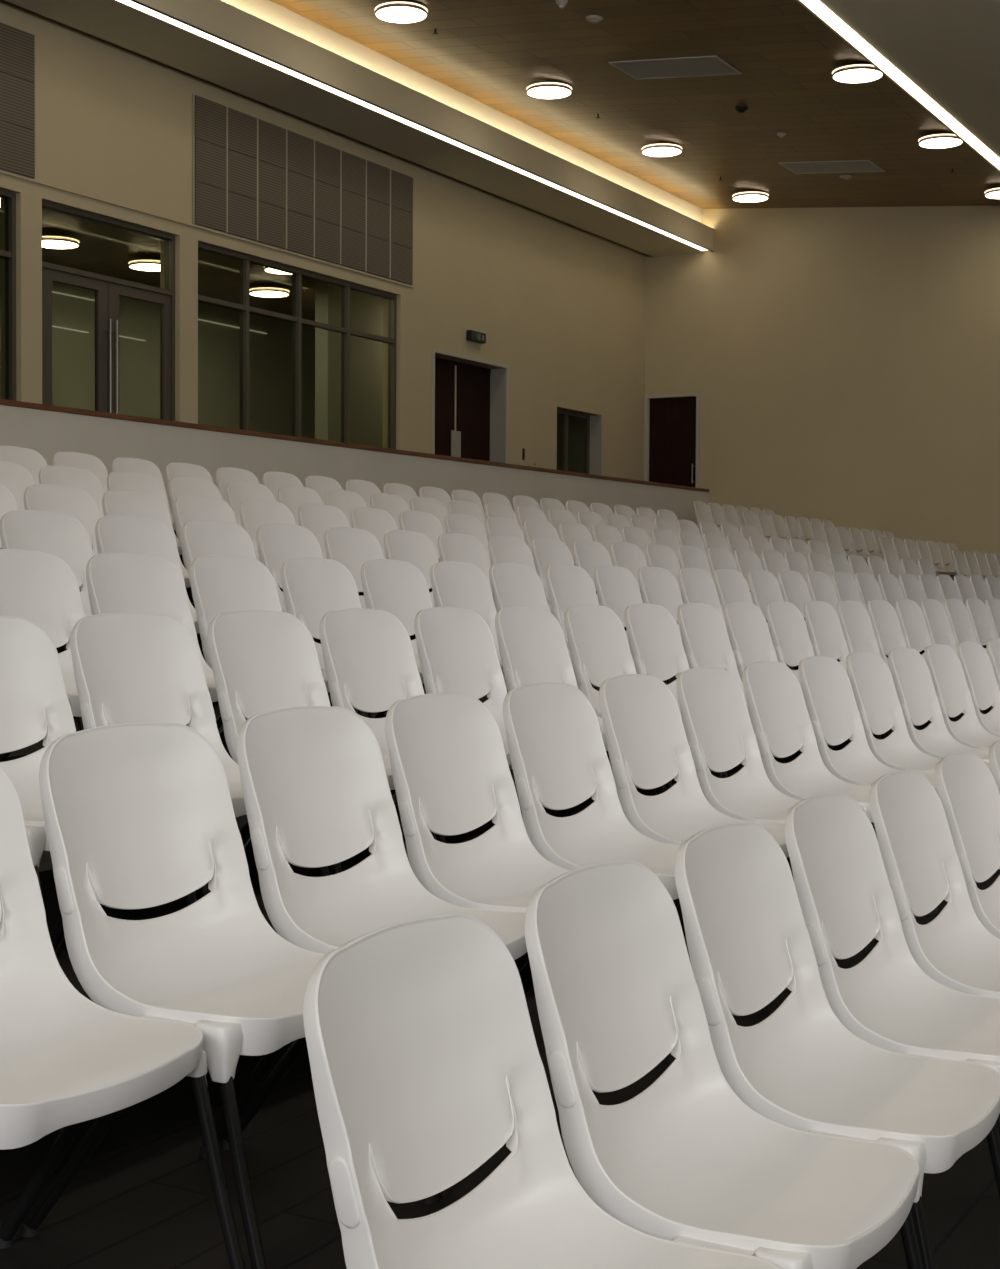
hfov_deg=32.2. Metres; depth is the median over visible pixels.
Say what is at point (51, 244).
diffuser
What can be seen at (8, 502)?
chair
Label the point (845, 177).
smoke detector
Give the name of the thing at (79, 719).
chair
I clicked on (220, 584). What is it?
chair
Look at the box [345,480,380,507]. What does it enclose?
chair
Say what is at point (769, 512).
chair
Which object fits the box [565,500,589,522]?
chair
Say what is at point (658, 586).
chair
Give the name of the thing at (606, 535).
chair
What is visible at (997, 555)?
chair
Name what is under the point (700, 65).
ceiling vent
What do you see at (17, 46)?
acoustic panel
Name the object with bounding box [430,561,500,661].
chair
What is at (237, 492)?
chair
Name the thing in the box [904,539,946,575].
chair
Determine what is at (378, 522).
chair
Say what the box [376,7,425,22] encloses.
diffuser
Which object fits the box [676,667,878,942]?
chair
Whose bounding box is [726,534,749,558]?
chair
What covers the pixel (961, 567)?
chair
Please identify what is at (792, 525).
chair
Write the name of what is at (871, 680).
chair
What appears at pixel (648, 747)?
chair
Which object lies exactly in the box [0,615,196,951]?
chair
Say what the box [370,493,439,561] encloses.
chair
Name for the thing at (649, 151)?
diffuser
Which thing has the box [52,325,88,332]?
light
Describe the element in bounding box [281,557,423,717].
chair
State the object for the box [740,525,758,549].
chair
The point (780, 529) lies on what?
chair
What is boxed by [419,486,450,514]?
chair
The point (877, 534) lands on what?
chair
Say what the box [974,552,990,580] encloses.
chair
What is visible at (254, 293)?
diffuser
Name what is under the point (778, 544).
chair
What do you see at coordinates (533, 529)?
chair
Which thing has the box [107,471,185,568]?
chair
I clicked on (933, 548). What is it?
chair
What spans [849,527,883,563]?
chair
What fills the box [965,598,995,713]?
chair
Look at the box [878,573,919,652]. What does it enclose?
chair
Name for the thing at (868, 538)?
chair
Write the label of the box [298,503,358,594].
chair
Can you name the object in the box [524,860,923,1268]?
chair
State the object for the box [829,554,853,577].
chair
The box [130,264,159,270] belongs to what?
diffuser
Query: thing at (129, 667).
chair
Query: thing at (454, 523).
chair
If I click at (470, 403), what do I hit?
door
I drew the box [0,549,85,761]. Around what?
chair
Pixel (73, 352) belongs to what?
window glass
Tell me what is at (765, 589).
chair
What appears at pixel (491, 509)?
chair
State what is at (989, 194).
diffuser
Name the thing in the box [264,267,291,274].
ceiling light
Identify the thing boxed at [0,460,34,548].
chair
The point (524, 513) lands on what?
chair
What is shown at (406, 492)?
chair
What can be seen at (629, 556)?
chair
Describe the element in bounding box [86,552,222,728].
chair
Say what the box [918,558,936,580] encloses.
chair
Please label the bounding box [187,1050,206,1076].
socket
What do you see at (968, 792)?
chair
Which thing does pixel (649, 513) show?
chair
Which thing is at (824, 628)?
chair
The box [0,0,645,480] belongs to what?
wall
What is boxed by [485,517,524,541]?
chair
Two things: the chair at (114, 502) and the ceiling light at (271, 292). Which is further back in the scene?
the ceiling light at (271, 292)
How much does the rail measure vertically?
0.047 m
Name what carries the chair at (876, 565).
on the floor
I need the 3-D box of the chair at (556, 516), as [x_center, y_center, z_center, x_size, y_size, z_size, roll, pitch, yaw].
[0.699,-0.619,14.260,0.534,0.839,0.511,1,2,30]
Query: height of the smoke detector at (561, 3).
0.098 m
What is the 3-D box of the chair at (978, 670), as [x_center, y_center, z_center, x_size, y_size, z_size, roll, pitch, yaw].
[2.381,0.454,7.933,0.534,0.839,0.511,1,2,30]
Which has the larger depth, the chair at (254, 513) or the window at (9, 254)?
the window at (9, 254)
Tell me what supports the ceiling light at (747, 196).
attached to the ceiling at (489, 52)
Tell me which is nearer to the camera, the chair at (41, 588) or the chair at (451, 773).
the chair at (451, 773)
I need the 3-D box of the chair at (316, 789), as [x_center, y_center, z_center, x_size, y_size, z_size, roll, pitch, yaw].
[-0.199,0.571,3.420,0.534,0.839,0.511,1,2,30]
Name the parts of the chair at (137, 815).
leg, leg, leg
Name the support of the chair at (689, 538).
on the floor
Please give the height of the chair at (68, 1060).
0.839 m
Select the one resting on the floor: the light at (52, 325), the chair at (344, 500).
the chair at (344, 500)
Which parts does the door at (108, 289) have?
pull handle, pull handle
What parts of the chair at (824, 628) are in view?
leg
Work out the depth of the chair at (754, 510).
25.66 m
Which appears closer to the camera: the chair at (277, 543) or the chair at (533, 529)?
the chair at (277, 543)
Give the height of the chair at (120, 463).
0.839 m
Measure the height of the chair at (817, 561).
0.839 m
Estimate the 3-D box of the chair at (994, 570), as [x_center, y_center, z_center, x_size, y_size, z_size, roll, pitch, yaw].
[6.670,-0.660,22.827,0.534,0.839,0.511,1,2,30]
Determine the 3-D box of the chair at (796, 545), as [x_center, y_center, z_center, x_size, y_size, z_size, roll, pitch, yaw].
[3.053,-0.496,16.514,0.534,0.839,0.511,1,2,30]
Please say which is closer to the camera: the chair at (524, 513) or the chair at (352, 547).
the chair at (352, 547)
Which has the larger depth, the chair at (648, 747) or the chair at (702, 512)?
the chair at (702, 512)
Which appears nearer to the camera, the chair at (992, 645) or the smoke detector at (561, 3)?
the chair at (992, 645)
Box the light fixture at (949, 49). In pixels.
[796,0,999,171]
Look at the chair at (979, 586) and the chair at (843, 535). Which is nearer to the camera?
the chair at (979, 586)
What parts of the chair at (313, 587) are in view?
leg, leg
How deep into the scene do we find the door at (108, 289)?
16.99 m
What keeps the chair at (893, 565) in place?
on the floor
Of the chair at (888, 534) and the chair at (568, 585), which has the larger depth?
the chair at (888, 534)
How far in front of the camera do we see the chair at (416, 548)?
9.00 m
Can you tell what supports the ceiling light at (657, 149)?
attached to the ceiling at (489, 52)
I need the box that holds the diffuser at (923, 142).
[919,138,961,147]
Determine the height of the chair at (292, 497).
0.839 m
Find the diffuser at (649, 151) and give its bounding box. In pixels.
[643,147,680,156]
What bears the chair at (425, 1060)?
on the floor
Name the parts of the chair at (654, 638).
leg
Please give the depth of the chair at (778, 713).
5.79 m
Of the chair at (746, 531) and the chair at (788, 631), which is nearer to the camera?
the chair at (788, 631)
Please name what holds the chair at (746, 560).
on the floor
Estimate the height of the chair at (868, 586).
0.839 m
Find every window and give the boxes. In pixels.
[0,189,16,400]
[198,242,396,448]
[557,410,601,475]
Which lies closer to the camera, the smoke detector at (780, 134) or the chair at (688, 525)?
the chair at (688, 525)
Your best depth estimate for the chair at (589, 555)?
10.76 m
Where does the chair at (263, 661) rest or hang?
on the floor
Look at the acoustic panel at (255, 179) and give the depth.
19.40 m
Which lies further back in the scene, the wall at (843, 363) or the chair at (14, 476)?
the wall at (843, 363)
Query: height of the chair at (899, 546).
0.839 m
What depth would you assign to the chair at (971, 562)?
22.09 m
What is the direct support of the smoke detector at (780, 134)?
attached to the ceiling at (489, 52)
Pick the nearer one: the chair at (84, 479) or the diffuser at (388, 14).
the chair at (84, 479)
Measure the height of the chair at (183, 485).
0.839 m
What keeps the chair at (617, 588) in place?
on the floor
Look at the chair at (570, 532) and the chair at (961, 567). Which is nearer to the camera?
the chair at (570, 532)
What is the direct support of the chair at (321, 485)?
on the floor
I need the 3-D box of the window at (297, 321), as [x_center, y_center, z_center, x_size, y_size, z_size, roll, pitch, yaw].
[-2.276,-2.793,19.757,0.090,2.685,3.850,1,2,30]
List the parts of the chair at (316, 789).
leg, leg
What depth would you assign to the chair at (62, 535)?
6.74 m
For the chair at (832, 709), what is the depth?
6.25 m
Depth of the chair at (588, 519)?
14.82 m
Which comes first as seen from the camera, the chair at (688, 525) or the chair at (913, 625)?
the chair at (913, 625)
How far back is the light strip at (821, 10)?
17.66 m
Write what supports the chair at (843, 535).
on the floor
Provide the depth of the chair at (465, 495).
14.89 m
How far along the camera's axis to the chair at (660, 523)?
16.23 m
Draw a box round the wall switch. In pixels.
[522,448,524,459]
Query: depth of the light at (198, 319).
24.50 m
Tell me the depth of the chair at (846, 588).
12.15 m
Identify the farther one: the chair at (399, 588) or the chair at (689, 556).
the chair at (689, 556)
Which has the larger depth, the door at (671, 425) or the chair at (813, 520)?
the door at (671, 425)
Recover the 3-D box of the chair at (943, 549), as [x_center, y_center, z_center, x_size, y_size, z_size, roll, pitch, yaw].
[6.383,-0.877,24.186,0.534,0.839,0.511,1,2,30]
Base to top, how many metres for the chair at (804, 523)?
0.839 m
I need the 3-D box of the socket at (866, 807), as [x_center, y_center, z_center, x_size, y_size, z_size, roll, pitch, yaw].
[1.115,0.574,5.402,0.068,0.086,0.059,1,2,30]
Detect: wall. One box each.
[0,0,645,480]
[0,405,708,537]
[645,205,999,577]
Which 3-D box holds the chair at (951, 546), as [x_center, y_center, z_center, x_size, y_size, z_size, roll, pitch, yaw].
[6.637,-0.889,24.639,0.534,0.839,0.511,1,2,30]
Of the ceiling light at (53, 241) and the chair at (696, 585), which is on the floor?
the chair at (696, 585)
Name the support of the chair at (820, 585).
on the floor
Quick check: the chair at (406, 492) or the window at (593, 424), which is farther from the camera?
the window at (593, 424)
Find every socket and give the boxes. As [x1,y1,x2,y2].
[25,825,45,867]
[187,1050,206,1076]
[194,1020,242,1082]
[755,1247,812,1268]
[860,805,869,817]
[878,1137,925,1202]
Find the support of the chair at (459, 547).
on the floor
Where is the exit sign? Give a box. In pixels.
[466,330,485,343]
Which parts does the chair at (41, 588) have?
leg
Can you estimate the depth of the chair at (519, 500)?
15.72 m
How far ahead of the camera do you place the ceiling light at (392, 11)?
17.14 m
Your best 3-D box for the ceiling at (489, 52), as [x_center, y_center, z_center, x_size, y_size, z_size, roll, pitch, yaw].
[-2.023,-6.001,12.577,5.296,0.531,30.086,1,2,30]
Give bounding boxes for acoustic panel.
[0,22,34,179]
[192,94,412,284]
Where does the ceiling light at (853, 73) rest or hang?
attached to the ceiling at (489, 52)
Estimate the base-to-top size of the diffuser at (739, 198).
0.004 m
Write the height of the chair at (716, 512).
0.839 m
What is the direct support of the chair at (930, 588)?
on the floor
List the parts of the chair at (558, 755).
leg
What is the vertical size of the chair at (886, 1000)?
0.839 m
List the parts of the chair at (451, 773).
leg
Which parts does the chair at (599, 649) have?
leg, leg, leg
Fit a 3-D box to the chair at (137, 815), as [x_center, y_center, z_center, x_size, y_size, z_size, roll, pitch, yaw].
[-0.459,0.583,2.970,0.534,0.839,0.511,1,2,30]
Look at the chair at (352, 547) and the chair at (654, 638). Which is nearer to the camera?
the chair at (654, 638)
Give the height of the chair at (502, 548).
0.839 m
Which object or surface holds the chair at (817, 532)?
on the floor
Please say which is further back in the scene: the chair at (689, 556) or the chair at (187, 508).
the chair at (689, 556)
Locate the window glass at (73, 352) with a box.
[0,281,584,472]
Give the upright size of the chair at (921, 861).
0.839 m
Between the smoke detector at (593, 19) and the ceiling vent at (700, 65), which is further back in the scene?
the ceiling vent at (700, 65)
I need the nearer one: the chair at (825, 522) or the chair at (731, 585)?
the chair at (731, 585)
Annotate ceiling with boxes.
[42,208,319,327]
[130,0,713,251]
[270,0,999,208]
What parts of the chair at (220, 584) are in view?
leg, leg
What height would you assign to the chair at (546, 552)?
0.839 m
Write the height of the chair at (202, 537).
0.839 m
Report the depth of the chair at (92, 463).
10.82 m
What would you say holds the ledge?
attached to the wall at (560, 304)
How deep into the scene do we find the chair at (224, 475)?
12.06 m
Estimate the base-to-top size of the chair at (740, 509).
0.839 m
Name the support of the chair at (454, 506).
on the floor
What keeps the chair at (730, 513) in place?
on the floor
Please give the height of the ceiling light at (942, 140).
0.095 m
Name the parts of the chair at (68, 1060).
leg, leg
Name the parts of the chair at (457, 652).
leg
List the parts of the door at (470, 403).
push plate, head frame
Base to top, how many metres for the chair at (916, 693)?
0.839 m
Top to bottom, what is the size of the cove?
0.560 m
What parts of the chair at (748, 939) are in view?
leg, leg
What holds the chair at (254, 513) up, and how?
on the floor
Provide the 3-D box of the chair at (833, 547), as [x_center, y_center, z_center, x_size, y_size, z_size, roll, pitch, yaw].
[3.574,-0.519,17.413,0.534,0.839,0.511,1,2,30]
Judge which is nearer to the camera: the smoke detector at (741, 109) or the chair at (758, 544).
the chair at (758, 544)
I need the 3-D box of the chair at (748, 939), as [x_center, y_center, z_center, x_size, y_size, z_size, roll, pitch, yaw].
[0.600,0.765,2.965,0.534,0.839,0.511,1,2,30]
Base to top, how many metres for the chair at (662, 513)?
0.839 m
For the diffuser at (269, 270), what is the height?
0.004 m
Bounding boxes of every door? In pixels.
[42,200,174,420]
[432,348,508,462]
[644,392,699,487]
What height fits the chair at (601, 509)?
0.839 m
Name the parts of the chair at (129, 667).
leg, leg, leg, leg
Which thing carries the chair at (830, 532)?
on the floor
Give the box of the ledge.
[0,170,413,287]
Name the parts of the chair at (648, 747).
leg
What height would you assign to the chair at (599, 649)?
0.839 m
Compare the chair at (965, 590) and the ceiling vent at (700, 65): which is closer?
the chair at (965, 590)
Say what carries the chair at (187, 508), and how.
on the floor
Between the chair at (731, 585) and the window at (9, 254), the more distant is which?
the window at (9, 254)
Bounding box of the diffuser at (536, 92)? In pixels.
[527,87,570,98]
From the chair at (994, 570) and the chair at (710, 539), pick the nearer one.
the chair at (710, 539)
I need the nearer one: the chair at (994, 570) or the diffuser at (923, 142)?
the diffuser at (923, 142)
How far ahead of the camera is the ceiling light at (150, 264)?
20.58 m
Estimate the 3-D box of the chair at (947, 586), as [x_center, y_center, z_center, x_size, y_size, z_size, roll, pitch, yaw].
[3.880,-0.074,14.251,0.534,0.839,0.511,1,2,30]
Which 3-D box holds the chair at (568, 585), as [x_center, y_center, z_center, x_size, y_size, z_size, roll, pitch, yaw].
[0.527,0.079,8.384,0.534,0.839,0.511,1,2,30]
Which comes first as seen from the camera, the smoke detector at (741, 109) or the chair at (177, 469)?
the chair at (177, 469)
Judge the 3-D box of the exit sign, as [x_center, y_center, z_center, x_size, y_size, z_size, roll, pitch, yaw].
[-0.307,-3.921,22.854,0.090,0.130,0.390,1,2,30]
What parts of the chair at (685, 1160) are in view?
leg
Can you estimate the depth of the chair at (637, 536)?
13.51 m
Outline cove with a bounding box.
[221,0,702,222]
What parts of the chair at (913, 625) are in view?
leg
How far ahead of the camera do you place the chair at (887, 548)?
22.07 m
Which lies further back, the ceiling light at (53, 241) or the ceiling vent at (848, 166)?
the ceiling vent at (848, 166)
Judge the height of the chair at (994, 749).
0.839 m
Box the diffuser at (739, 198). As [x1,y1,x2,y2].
[733,195,767,201]
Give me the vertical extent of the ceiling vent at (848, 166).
0.125 m
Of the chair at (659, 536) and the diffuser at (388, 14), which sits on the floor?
the chair at (659, 536)
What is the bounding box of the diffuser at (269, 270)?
[265,268,289,273]
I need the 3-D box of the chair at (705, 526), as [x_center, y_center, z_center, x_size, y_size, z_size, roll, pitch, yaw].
[2.251,-0.690,16.968,0.534,0.839,0.511,1,2,30]
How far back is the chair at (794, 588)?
11.23 m
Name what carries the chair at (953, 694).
on the floor
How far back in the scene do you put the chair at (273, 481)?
12.53 m
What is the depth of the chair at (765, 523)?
23.43 m
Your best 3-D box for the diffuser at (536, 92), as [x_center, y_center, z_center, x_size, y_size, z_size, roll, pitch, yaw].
[0.564,-6.220,19.915,0.504,0.004,0.504,1,2,30]
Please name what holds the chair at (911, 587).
on the floor
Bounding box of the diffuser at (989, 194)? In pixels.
[985,191,999,198]
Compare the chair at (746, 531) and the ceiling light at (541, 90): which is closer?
the chair at (746, 531)
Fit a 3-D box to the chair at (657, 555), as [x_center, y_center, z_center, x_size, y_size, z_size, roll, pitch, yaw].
[1.270,-0.185,11.549,0.534,0.839,0.511,1,2,30]
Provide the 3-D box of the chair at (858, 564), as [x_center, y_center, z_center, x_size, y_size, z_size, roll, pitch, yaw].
[3.336,-0.279,15.159,0.534,0.839,0.511,1,2,30]
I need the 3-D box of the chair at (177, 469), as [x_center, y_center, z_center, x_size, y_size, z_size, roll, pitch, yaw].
[-1.905,-0.731,11.555,0.534,0.839,0.511,1,2,30]
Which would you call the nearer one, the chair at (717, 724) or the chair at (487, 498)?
the chair at (717, 724)
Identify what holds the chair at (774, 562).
on the floor
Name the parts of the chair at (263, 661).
leg, leg, leg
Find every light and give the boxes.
[42,234,79,248]
[52,291,94,300]
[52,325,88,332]
[119,335,145,340]
[128,258,159,270]
[198,319,266,333]
[250,286,289,297]
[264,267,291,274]
[374,1,427,22]
[526,82,571,98]
[641,143,681,156]
[732,191,768,202]
[832,64,882,82]
[918,133,962,148]
[984,187,999,198]
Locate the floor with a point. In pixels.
(143, 1198)
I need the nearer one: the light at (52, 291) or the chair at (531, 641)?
the chair at (531, 641)
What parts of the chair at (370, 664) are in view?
leg, leg, leg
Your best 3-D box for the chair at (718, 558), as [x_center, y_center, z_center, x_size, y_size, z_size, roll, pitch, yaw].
[1.785,-0.209,12.451,0.534,0.839,0.511,1,2,30]
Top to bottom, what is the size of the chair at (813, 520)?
0.839 m
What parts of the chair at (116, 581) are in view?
leg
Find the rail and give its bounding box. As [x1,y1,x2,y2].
[0,399,708,491]
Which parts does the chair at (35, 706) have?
leg, leg, leg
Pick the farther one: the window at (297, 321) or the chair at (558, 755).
the window at (297, 321)
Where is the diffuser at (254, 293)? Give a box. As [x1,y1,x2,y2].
[250,291,288,296]
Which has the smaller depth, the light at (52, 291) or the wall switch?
the light at (52, 291)
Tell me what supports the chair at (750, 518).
on the floor
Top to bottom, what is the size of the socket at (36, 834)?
0.086 m
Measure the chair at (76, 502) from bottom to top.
0.839 m
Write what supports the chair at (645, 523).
on the floor
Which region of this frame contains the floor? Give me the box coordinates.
[0,533,999,1268]
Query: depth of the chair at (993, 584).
15.74 m
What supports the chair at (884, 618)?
on the floor
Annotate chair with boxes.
[0,446,47,483]
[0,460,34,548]
[0,483,80,590]
[0,510,92,615]
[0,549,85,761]
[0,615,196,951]
[0,766,245,1268]
[19,723,438,1268]
[23,484,99,555]
[39,466,103,517]
[52,452,107,493]
[57,612,329,955]
[62,644,83,730]
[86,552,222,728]
[95,515,203,725]
[102,490,194,607]
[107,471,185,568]
[111,457,175,532]
[165,462,212,559]
[168,476,221,540]
[174,495,282,589]
[182,519,320,643]
[190,555,365,741]
[208,610,436,876]
[215,467,258,503]
[219,706,541,1196]
[226,481,274,526]
[239,499,295,591]
[256,523,322,611]
[262,472,302,501]
[278,486,322,525]
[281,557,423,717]
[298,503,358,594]
[303,913,781,1268]
[305,476,342,504]
[317,608,522,876]
[324,527,415,639]
[325,490,366,526]
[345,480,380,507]
[350,507,431,638]
[361,559,507,692]
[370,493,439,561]
[383,483,416,510]
[383,530,438,606]
[385,693,675,1063]
[399,511,443,561]
[408,607,507,862]
[410,497,447,532]
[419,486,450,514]
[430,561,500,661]
[438,533,492,596]
[445,514,490,567]
[448,500,487,540]
[451,490,485,521]
[482,493,511,507]
[484,503,518,524]
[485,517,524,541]
[488,535,552,613]
[489,563,572,665]
[495,605,666,816]
[503,682,761,1014]
[513,495,539,518]
[517,506,574,564]
[523,519,558,559]
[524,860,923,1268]
[531,538,573,604]
[540,498,565,521]
[546,564,667,684]
[548,508,596,593]
[559,522,592,563]
[564,604,722,816]
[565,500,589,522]
[572,540,611,597]
[577,511,604,539]
[590,503,612,524]
[592,524,640,592]
[594,565,670,683]
[599,674,788,1011]
[604,513,629,538]
[610,542,647,597]
[614,505,635,525]
[622,526,650,628]
[624,603,748,790]
[630,515,654,543]
[636,507,657,527]
[638,566,682,678]
[645,544,681,596]
[651,529,679,565]
[654,518,678,540]
[657,509,678,531]
[675,822,999,1268]
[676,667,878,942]
[677,519,701,538]
[677,545,713,580]
[677,602,774,773]
[678,530,708,561]
[678,567,726,628]
[694,501,721,534]
[699,521,720,546]
[703,532,728,553]
[707,547,737,585]
[708,503,725,530]
[714,568,752,613]
[721,523,740,541]
[722,504,740,532]
[724,602,850,776]
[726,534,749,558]
[734,549,766,620]
[737,506,770,537]
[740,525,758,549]
[742,661,933,914]
[743,511,762,536]
[748,569,839,669]
[749,536,771,622]
[750,507,784,537]
[757,513,790,548]
[761,550,787,582]
[763,509,797,538]
[765,601,885,759]
[769,537,790,556]
[771,514,789,543]
[778,570,840,660]
[784,551,809,584]
[785,516,802,539]
[785,793,999,1134]
[790,538,809,620]
[798,517,812,544]
[798,656,939,912]
[803,600,916,750]
[806,571,887,657]
[808,540,829,562]
[808,552,832,580]
[810,518,848,550]
[810,524,847,559]
[823,519,860,551]
[823,525,864,558]
[827,541,846,558]
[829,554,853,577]
[831,572,862,604]
[836,526,867,562]
[837,600,919,749]
[846,651,990,884]
[848,555,869,579]
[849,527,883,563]
[855,572,882,611]
[861,529,882,557]
[867,556,887,586]
[867,599,906,737]
[869,771,999,997]
[872,530,883,556]
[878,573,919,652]
[879,537,919,571]
[883,531,917,562]
[884,557,903,582]
[888,647,988,761]
[892,538,908,562]
[895,599,991,729]
[899,573,923,653]
[901,557,919,580]
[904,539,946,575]
[916,540,956,575]
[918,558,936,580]
[918,574,985,646]
[921,599,992,729]
[925,644,999,748]
[926,541,965,579]
[935,753,999,938]
[937,542,955,580]
[937,574,960,600]
[944,598,976,719]
[947,542,984,577]
[952,550,969,578]
[954,575,985,647]
[957,641,999,736]
[964,551,985,582]
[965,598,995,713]
[969,575,989,605]
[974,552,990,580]
[985,552,999,581]
[985,576,999,599]
[985,598,999,712]
[986,638,999,689]
[989,740,999,793]
[994,553,999,569]
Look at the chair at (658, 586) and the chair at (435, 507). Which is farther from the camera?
the chair at (435, 507)
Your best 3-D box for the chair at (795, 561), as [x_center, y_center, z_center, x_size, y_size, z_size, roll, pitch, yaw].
[2.558,-0.244,13.807,0.534,0.839,0.511,1,2,30]
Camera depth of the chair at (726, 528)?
17.53 m
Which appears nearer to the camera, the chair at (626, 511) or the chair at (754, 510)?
the chair at (626, 511)
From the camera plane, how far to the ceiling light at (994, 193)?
23.44 m
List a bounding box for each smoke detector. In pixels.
[556,0,567,8]
[586,15,602,23]
[735,106,747,112]
[777,132,785,136]
[840,175,851,179]
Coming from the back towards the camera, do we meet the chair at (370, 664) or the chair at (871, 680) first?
the chair at (871, 680)
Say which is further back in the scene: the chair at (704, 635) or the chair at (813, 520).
the chair at (813, 520)
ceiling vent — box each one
[608,55,741,79]
[778,160,885,173]
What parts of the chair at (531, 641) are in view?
leg, leg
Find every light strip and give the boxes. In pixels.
[117,0,706,250]
[801,0,999,168]
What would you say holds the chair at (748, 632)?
on the floor
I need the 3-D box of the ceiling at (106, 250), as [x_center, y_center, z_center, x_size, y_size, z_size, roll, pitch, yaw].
[-4.059,-4.509,20.531,3.620,0.050,18.000,1,2,30]
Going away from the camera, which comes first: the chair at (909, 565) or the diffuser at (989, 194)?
the chair at (909, 565)
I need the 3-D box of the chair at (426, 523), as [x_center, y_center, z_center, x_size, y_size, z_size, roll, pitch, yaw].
[-0.305,-0.344,10.648,0.534,0.839,0.511,1,2,30]
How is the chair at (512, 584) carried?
on the floor
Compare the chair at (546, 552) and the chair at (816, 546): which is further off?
the chair at (816, 546)
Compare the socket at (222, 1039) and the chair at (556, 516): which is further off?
the chair at (556, 516)
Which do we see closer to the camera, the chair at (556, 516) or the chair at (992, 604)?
the chair at (992, 604)
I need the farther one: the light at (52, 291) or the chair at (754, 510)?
the chair at (754, 510)
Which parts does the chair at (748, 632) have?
leg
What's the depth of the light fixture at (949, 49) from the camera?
16.75 m
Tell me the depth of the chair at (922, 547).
23.42 m
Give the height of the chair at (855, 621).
0.839 m
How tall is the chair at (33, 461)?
0.839 m
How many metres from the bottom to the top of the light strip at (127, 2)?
0.015 m
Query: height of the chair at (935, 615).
0.839 m
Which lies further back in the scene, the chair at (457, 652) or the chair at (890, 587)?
the chair at (890, 587)
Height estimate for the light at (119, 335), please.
0.013 m
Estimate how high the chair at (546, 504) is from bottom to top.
0.839 m
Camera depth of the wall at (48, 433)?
17.71 m
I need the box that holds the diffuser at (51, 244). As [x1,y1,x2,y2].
[42,240,77,248]
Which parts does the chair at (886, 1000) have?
leg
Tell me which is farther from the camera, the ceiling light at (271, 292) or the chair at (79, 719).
the ceiling light at (271, 292)
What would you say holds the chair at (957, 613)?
on the floor

